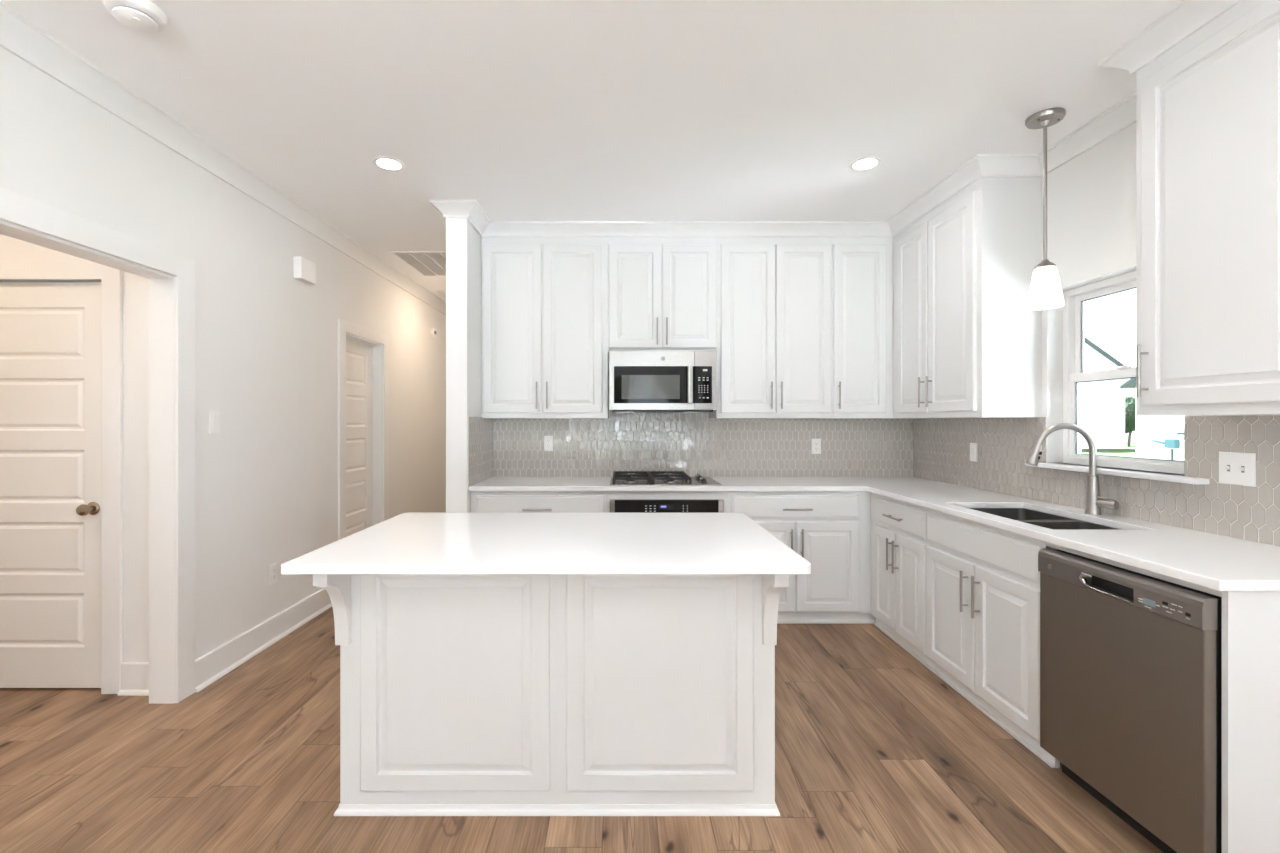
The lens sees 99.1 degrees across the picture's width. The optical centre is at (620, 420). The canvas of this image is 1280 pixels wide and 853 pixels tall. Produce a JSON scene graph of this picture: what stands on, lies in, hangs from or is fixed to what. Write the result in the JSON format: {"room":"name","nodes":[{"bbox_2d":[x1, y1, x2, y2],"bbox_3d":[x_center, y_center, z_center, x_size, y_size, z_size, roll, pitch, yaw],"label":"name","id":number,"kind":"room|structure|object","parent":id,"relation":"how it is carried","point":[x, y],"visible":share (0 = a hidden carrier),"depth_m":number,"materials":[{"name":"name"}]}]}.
{"room":"kitchen","nodes":[
{"label":"kitchen","id":0,"kind":"room"},
{"bbox_2d":[0,234,148,661],"bbox_3d":[-3.120,-0.022,2.750,1.760,2.725,0.120,0,0,0],"label":"wall","id":1,"kind":"structure","parent":0,"point":[135,287],"depth_m":2.69,"materials":[{"name":"paint"}]},
{"bbox_2d":[0,282,100,687],"bbox_3d":[-2.930,0.319,2.694,0.760,2.019,0.106,0,0,0],"label":"door","id":2,"kind":"structure","parent":1,"relation":"in","point":[50,332],"depth_m":2.71,"materials":[{"name":"paint"}]},
{"bbox_2d":[0,261,122,693],"bbox_3d":[-2.938,0.278,2.681,0.963,2.125,0.018,0,0,0],"label":"trim","id":3,"kind":"structure","parent":1,"relation":"attached to","point":[111,278],"depth_m":2.67,"materials":[{"name":"paint"}]},
{"bbox_2d":[118,662,148,695],"bbox_3d":[-2.349,1.265,2.675,0.217,0.150,0.030,0,0,0],"label":"baseboard","id":4,"kind":"structure","parent":1,"relation":"attached to","point":[134,676],"depth_m":2.67,"materials":[{"name":"paint"}]},
{"bbox_2d":[0,46,445,659],"bbox_3d":[-2.180,-0.022,1.250,0.120,2.725,11.500,0,0,0],"label":"wall","id":5,"kind":"structure","parent":0,"point":[266,338],"depth_m":3.08,"materials":[{"name":"paint"}]},
{"bbox_2d":[0,220,173,703],"bbox_3d":[-2.180,0.325,1.800,0.120,2.030,1.600,0,0,0],"label":"trim","id":6,"kind":"structure","parent":5,"relation":"attached to","point":[161,285],"depth_m":2.58,"materials":[{"name":"paint"}]},
{"bbox_2d":[0,187,194,702],"bbox_3d":[-2.111,0.273,1.794,0.018,2.135,1.797,0,0,0],"label":"trim","id":7,"kind":"structure","parent":5,"relation":"attached to","point":[15,208],"depth_m":2.59,"materials":[{"name":"paint"}]},
{"bbox_2d":[209,411,219,433],"bbox_3d":[-2.115,0.007,2.840,0.010,0.118,0.070,0,0,0],"label":"light switch","id":8,"kind":"object","parent":5,"relation":"attached to","point":[214,416],"visible":1,"depth_m":2.83,"materials":[{"name":"white plastic"}]},
{"bbox_2d":[0,2,445,314],"bbox_3d":[-2.085,-1.333,1.250,0.070,0.105,11.500,0,0,0],"label":"trim","id":9,"kind":"structure","parent":5,"relation":"attached to","point":[19,36],"depth_m":2.49,"materials":[{"name":"paint"}]},
{"bbox_2d":[195,588,331,691],"bbox_3d":[-2.105,1.265,3.384,0.030,0.150,1.383,0,0,0],"label":"baseboard","id":10,"kind":"structure","parent":5,"relation":"attached to","point":[220,661],"depth_m":3.14,"materials":[{"name":"paint"}]},
{"bbox_2d":[269,563,276,584],"bbox_3d":[-2.116,0.930,3.320,0.008,0.118,0.070,0,0,0],"label":"outlet","id":11,"kind":"object","parent":5,"relation":"attached to","point":[272,568],"visible":1,"depth_m":3.31,"materials":[{"name":"white plastic"}]},
{"bbox_2d":[294,257,315,283],"bbox_3d":[-2.094,-0.995,3.610,0.052,0.140,0.170,0,0,0],"label":"door chime","id":12,"kind":"object","parent":5,"relation":"attached to","point":[304,269],"visible":1,"depth_m":3.57,"materials":[{"name":"white plastic"}]},
{"bbox_2d":[346,338,372,536],"bbox_3d":[-2.217,0.332,4.505,0.035,1.992,0.646,0,0,0],"label":"door","id":13,"kind":"structure","parent":5,"relation":"in","point":[359,356],"depth_m":4.57,"materials":[{"name":"paint"}]},
{"bbox_2d":[338,319,388,539],"bbox_3d":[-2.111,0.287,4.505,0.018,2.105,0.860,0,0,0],"label":"trim","id":14,"kind":"structure","parent":5,"relation":"attached to","point":[344,327],"depth_m":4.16,"materials":[{"name":"paint"}]},
{"bbox_2d":[430,328,436,337],"bbox_3d":[-2.094,-0.990,6.100,0.052,0.110,0.110,0,0,0],"label":"sensor","id":15,"kind":"object","parent":5,"relation":"attached to","point":[433,332],"visible":1,"depth_m":6.06,"materials":[{"name":"white plastic"}]},
{"bbox_2d":[468,219,480,512],"bbox_3d":[-1.056,-0.022,5.255,0.132,2.725,3.490,0,0,0],"label":"wall partition","id":16,"kind":"structure","parent":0,"point":[474,238],"depth_m":3.68,"materials":[{"name":"paint"}]},
{"bbox_2d":[446,218,467,512],"bbox_3d":[-1.054,-0.022,3.500,0.137,2.725,0.020,0,0,0],"label":"trim","id":17,"kind":"structure","parent":16,"relation":"attached to","point":[456,228],"depth_m":3.49,"materials":[{"name":"paint"}]},
{"bbox_2d":[468,416,492,486],"bbox_3d":[-0.985,0.198,3.845,0.010,0.456,0.660,0,0,0],"label":"backsplash","id":18,"kind":"structure","parent":16,"relation":"attached to","point":[480,430],"depth_m":3.78,"materials":[{"name":"tile"}]},
{"bbox_2d":[429,0,1241,236],"bbox_3d":[0.062,-1.344,1.250,4.365,0.082,11.500,0,0,0],"label":"trim","id":19,"kind":"structure","parent":16,"relation":"attached to","point":[1186,17],"depth_m":3.12,"materials":[{"name":"paint"}]},
{"bbox_2d":[0,607,1163,852],"bbox_3d":[-0.800,1.380,1.250,6.800,0.080,11.800,0,0,0],"label":"floor","id":20,"kind":"structure","parent":0,"point":[875,752],"depth_m":2.06,"materials":[{"name":"brown wood"}]},
{"bbox_2d":[471,491,604,512],"bbox_3d":[-0.546,0.898,3.853,0.884,0.883,0.661,0,0,0],"label":"base cabinet","id":21,"kind":"object","parent":20,"relation":"on","point":[481,501],"visible":0.22,"depth_m":3.56,"materials":[{"name":"paint"}]},
{"bbox_2d":[313,574,788,815],"bbox_3d":[-0.217,0.898,2.103,1.514,0.883,0.793,0,0,0],"label":"kitchen island","id":22,"kind":"object","parent":20,"relation":"on","point":[461,694],"visible":0.82,"depth_m":1.85,"materials":[{"name":"paint"}]},
{"bbox_2d":[281,513,810,573],"bbox_3d":[-0.221,0.441,2.077,1.582,0.030,0.920,0,0,0],"label":"island countertop","id":23,"kind":"structure","parent":22,"relation":"on","point":[404,543],"depth_m":1.85,"materials":[{"name":"white stone"}]},
{"bbox_2d":[605,491,727,512],"bbox_3d":[0.300,0.898,3.881,0.806,0.883,0.603,0,0,0],"label":"base cabinet","id":24,"kind":"object","parent":20,"relation":"on","point":[609,495],"visible":0.08,"depth_m":3.58,"materials":[{"name":"paint"}]},
{"bbox_2d":[610,499,723,512],"bbox_3d":[0.298,0.861,3.792,0.744,0.694,0.606,0,0,0],"label":"wall oven","id":25,"kind":"object","parent":24,"relation":"in","point":[616,505],"visible":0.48,"depth_m":3.55,"materials":[{"name":"black glass"}]},
{"bbox_2d":[728,491,875,623],"bbox_3d":[1.202,0.898,3.853,0.996,0.883,0.661,0,0,0],"label":"base cabinet","id":26,"kind":"object","parent":20,"relation":"on","point":[831,530],"visible":0.57,"depth_m":3.56,"materials":[{"name":"paint"}]},
{"bbox_2d":[469,477,1279,590],"bbox_3d":[0.628,0.441,2.821,3.232,0.030,2.729,0,0,0],"label":"countertop","id":27,"kind":"structure","parent":26,"relation":"on","point":[1217,562],"depth_m":2.29,"materials":[{"name":"white stone"}]},
{"bbox_2d":[610,471,721,484],"bbox_3d":[0.298,0.399,3.845,0.744,0.053,0.490,0,0,0],"label":"gas cooktop","id":28,"kind":"object","parent":27,"relation":"in","point":[619,477],"visible":1,"depth_m":3.70,"materials":[{"name":"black metal"}]},
{"bbox_2d":[969,508,1120,529],"bbox_3d":[1.899,0.557,2.494,0.432,0.198,0.740,0,0,0],"label":"sink","id":29,"kind":"object","parent":27,"relation":"in","point":[1046,520],"visible":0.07,"depth_m":2.60,"materials":[{"name":"silver metal"}]},
{"bbox_2d":[1025,423,1118,514],"bbox_3d":[2.055,0.218,2.505,0.350,0.416,0.113,0,0,19],"label":"faucet","id":30,"kind":"object","parent":27,"relation":"on","point":[1094,502],"visible":1,"depth_m":2.49,"materials":[{"name":"silver metal"}]},
{"bbox_2d":[1046,542,1221,596],"bbox_3d":[1.649,0.469,1.796,0.018,0.024,0.614,0,0,0],"label":"countertop edge","id":31,"kind":"object","parent":27,"relation":"attached to","point":[1145,572],"visible":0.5,"depth_m":1.72,"materials":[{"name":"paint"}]},
{"bbox_2d":[871,492,934,671],"bbox_3d":[1.911,0.898,3.241,0.659,0.883,0.673,0,0,0],"label":"base cabinet","id":32,"kind":"object","parent":20,"relation":"on","point":[899,542],"visible":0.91,"depth_m":3.17,"materials":[{"name":"paint"}]},
{"bbox_2d":[926,508,1083,767],"bbox_3d":[1.911,0.898,2.504,0.659,0.883,0.800,0,0,0],"label":"base cabinet","id":33,"kind":"object","parent":20,"relation":"on","point":[983,581],"visible":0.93,"depth_m":2.42,"materials":[{"name":"paint"}]},
{"bbox_2d":[1038,548,1221,852],"bbox_3d":[1.891,0.913,1.788,0.618,0.853,0.589,0,0,0],"label":"dishwasher","id":34,"kind":"object","parent":20,"relation":"on","point":[1131,661],"visible":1,"depth_m":1.70,"materials":[{"name":"grey metal"}]},
{"bbox_2d":[1138,598,1189,619],"bbox_3d":[1.598,0.546,1.602,0.009,0.036,0.152,0,0,0],"label":"print","id":35,"kind":"object","parent":34,"relation":"attached to","point":[1167,608],"depth_m":1.59},
{"bbox_2d":[1222,591,1279,852],"bbox_3d":[1.942,0.898,1.480,0.603,0.883,0.016,0,0,0],"label":"cabinet end panel","id":36,"kind":"object","parent":20,"relation":"on","point":[1250,619],"visible":0.92,"depth_m":1.48,"materials":[{"name":"paint"}]},
{"bbox_2d":[0,0,1181,301],"bbox_3d":[-0.800,-1.445,1.250,6.800,0.120,11.800,0,0,0],"label":"ceiling","id":37,"kind":"structure","parent":0,"point":[525,110],"depth_m":2.33,"materials":[{"name":"paint"}]},
{"bbox_2d":[102,0,166,32],"bbox_3d":[-1.630,-1.358,1.830,0.164,0.054,0.164,0,0,0],"label":"smoke detector","id":38,"kind":"object","parent":37,"relation":"attached to","point":[144,16],"visible":1,"depth_m":1.81,"materials":[{"name":"white plastic"}]},
{"bbox_2d":[373,156,404,170],"bbox_3d":[-1.247,-1.382,2.930,0.160,0.006,0.160,0,0,0],"label":"recessed light","id":39,"kind":"object","parent":37,"relation":"in","point":[384,162],"visible":1,"depth_m":2.92,"materials":[{"name":"white plastic"}]},
{"bbox_2d":[390,251,445,275],"bbox_3d":[-1.610,-1.381,4.815,0.550,0.008,0.750,0,0,0],"label":"ceiling vent","id":40,"kind":"object","parent":37,"relation":"in","point":[411,264],"visible":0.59,"depth_m":4.71,"materials":[{"name":"white plastic"}]},
{"bbox_2d":[438,291,445,297],"bbox_3d":[-1.550,-1.377,6.300,0.800,0.016,1.000,0,0,0],"label":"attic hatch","id":41,"kind":"object","parent":37,"relation":"attached to","point":[443,293],"visible":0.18,"depth_m":5.85,"materials":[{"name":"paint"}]},
{"bbox_2d":[849,156,880,170],"bbox_3d":[1.312,-1.382,2.930,0.160,0.006,0.160,0,0,0],"label":"recessed light","id":42,"kind":"object","parent":37,"relation":"in","point":[869,162],"visible":1,"depth_m":2.92,"materials":[{"name":"white plastic"}]},
{"bbox_2d":[1025,107,1065,309],"bbox_3d":[1.930,-0.953,2.480,0.146,0.865,0.146,0,0,0],"label":"pendant light","id":43,"kind":"object","parent":37,"relation":"hanging from","point":[1045,292],"visible":1,"depth_m":2.46,"materials":[{"name":"white glass"}]},
{"bbox_2d":[493,418,912,476],"bbox_3d":[0.698,-0.022,4.247,3.375,2.725,0.120,0,0,0],"label":"wall","id":44,"kind":"structure","parent":0,"point":[493,418],"depth_m":4.19,"materials":[{"name":"paint"}]},
{"bbox_2d":[481,236,608,417],"bbox_3d":[-0.540,-0.702,3.993,0.898,1.364,0.387,0,0,0],"label":"upper cabinet","id":45,"kind":"object","parent":44,"relation":"attached to","point":[544,300],"visible":0.94,"depth_m":3.84,"materials":[{"name":"paint"}]},
{"bbox_2d":[608,237,715,352],"bbox_3d":[0.293,-0.937,3.993,0.766,0.894,0.387,0,0,0],"label":"upper cabinet","id":46,"kind":"object","parent":44,"relation":"attached to","point":[662,290],"visible":0.88,"depth_m":3.84,"materials":[{"name":"paint"}]},
{"bbox_2d":[609,351,716,412],"bbox_3d":[0.289,-0.272,3.941,0.741,0.424,0.468,0,0,0],"label":"microwave","id":47,"kind":"object","parent":46,"relation":"attached to","point":[639,381],"visible":1,"depth_m":3.75,"materials":[{"name":"silver metal"}]},
{"bbox_2d":[493,410,912,476],"bbox_3d":[0.625,0.168,4.181,3.225,0.516,0.011,0,0,0],"label":"backsplash","id":48,"kind":"structure","parent":44,"relation":"attached to","point":[690,443],"depth_m":4.18,"materials":[{"name":"tile"}]},
{"bbox_2d":[544,436,552,450],"bbox_3d":[-0.555,0.172,4.174,0.070,0.118,0.008,0,0,0],"label":"outlet","id":49,"kind":"object","parent":48,"relation":"attached to","point":[548,440],"visible":1,"depth_m":4.17,"materials":[{"name":"white plastic"}]},
{"bbox_2d":[812,439,820,453],"bbox_3d":[1.496,0.194,4.174,0.070,0.118,0.008,0,0,0],"label":"outlet","id":50,"kind":"object","parent":48,"relation":"attached to","point":[816,443],"visible":1,"depth_m":4.17,"materials":[{"name":"white plastic"}]},
{"bbox_2d":[709,237,830,417],"bbox_3d":[1.083,-0.702,3.993,0.814,1.364,0.387,0,0,0],"label":"upper cabinet","id":51,"kind":"object","parent":44,"relation":"attached to","point":[773,294],"visible":0.92,"depth_m":3.84,"materials":[{"name":"paint"}]},
{"bbox_2d":[831,237,892,417],"bbox_3d":[1.708,-0.702,3.993,0.434,1.364,0.387,0,0,0],"label":"upper cabinet","id":52,"kind":"object","parent":44,"relation":"attached to","point":[861,267],"visible":0.88,"depth_m":3.84,"materials":[{"name":"paint"}]},
{"bbox_2d":[913,122,1268,475],"bbox_3d":[2.315,-0.022,-0.157,0.140,2.725,8.687,0,0,0],"label":"wall","id":53,"kind":"structure","parent":0,"point":[1091,197],"depth_m":2.64,"materials":[{"name":"paint"}]},
{"bbox_2d":[893,177,1041,417],"bbox_3d":[2.055,-0.702,3.381,0.377,1.364,0.950,0,0,0],"label":"upper cabinet","id":54,"kind":"object","parent":53,"relation":"attached to","point":[967,343],"visible":0.92,"depth_m":2.96,"materials":[{"name":"paint"}]},
{"bbox_2d":[913,415,1279,545],"bbox_3d":[2.239,0.202,2.818,0.010,0.446,2.713,0,0,0],"label":"backsplash","id":55,"kind":"structure","parent":53,"relation":"attached to","point":[941,446],"depth_m":2.34,"materials":[{"name":"tile"}]},
{"bbox_2d":[970,443,977,461],"bbox_3d":[2.230,0.198,3.452,0.010,0.118,0.070,0,0,0],"label":"light switch","id":56,"kind":"object","parent":55,"relation":"attached to","point":[973,446],"visible":1,"depth_m":3.44,"materials":[{"name":"white plastic"}]},
{"bbox_2d":[1219,452,1255,486],"bbox_3d":[2.227,0.173,1.977,0.018,0.118,0.116,0,0,0],"label":"light switch","id":57,"kind":"object","parent":55,"relation":"attached to","point":[1235,468],"visible":1,"depth_m":1.97,"materials":[{"name":"white plastic"}]},
{"bbox_2d":[1025,462,1209,484],"bbox_3d":[2.254,0.231,2.510,0.142,0.022,0.880,0,0,0],"label":"window sill","id":58,"kind":"structure","parent":53,"relation":"attached to","point":[1172,477],"depth_m":2.34,"materials":[{"name":"paint"}]},
{"bbox_2d":[1063,271,1183,473],"bbox_3d":[2.354,-0.230,2.518,0.082,0.900,0.703,0,0,0],"label":"window","id":59,"kind":"structure","parent":53,"relation":"in","point":[1074,374],"depth_m":2.81,"materials":[{"name":"plastic"}]},
{"bbox_2d":[1136,0,1279,415],"bbox_3d":[2.055,-0.702,1.744,0.377,1.364,0.587,0,0,0],"label":"upper cabinet","id":60,"kind":"object","parent":53,"relation":"attached to","point":[1208,107],"visible":0.95,"depth_m":1.77,"materials":[{"name":"paint"}]},
{"label":"outside","id":61,"kind":"structure","parent":0,"visible":0},
{"bbox_2d":[1081,443,1135,456],"bbox_3d":[46.350,1.740,30.000,87.300,0.100,120.000,0,0,0],"label":"lawn","id":62,"kind":"structure","parent":61,"point":[1129,451],"depth_m":30.20,"materials":[{"name":"green plant"}]},
{"bbox_2d":[1081,337,1124,448],"bbox_3d":[26.250,-2.310,37.600,9.140,8.000,9.500,0,0,0],"label":"house","id":63,"kind":"structure","parent":62,"relation":"on","point":[1102,402],"depth_m":33.20,"materials":[{"name":"white"}]},
{"bbox_2d":[1125,396,1135,445],"bbox_3d":[33.827,-0.009,36.571,1.763,3.415,1.863,0,0,-41],"label":"leafy tree","id":64,"kind":"object","parent":62,"relation":"on","point":[1130,401],"visible":0.33,"depth_m":36.09,"materials":[{"name":"green plant"}]},
{"bbox_2d":[1125,379,1135,443],"bbox_3d":[42.000,-1.360,45.250,8.240,6.100,10.200,0,0,0],"label":"house","id":65,"kind":"structure","parent":62,"relation":"on","point":[1128,392],"depth_m":40.97,"materials":[{"name":"white"}]},
{"bbox_2d":[1120,378,1184,460],"bbox_3d":[20.100,-0.860,12.050,10.500,5.100,8.340,0,0,0],"label":"house","id":66,"kind":"structure","parent":62,"relation":"on","point":[1159,428],"depth_m":15.44,"materials":[{"name":"white"}]},
{"bbox_2d":[1149,432,1183,459],"bbox_3d":[15.100,0.715,15.003,0.140,0.810,1.165,0,0,0],"label":"meter","id":67,"kind":"object","parent":66,"relation":"attached to","point":[1168,443],"visible":0.8,"depth_m":14.93,"materials":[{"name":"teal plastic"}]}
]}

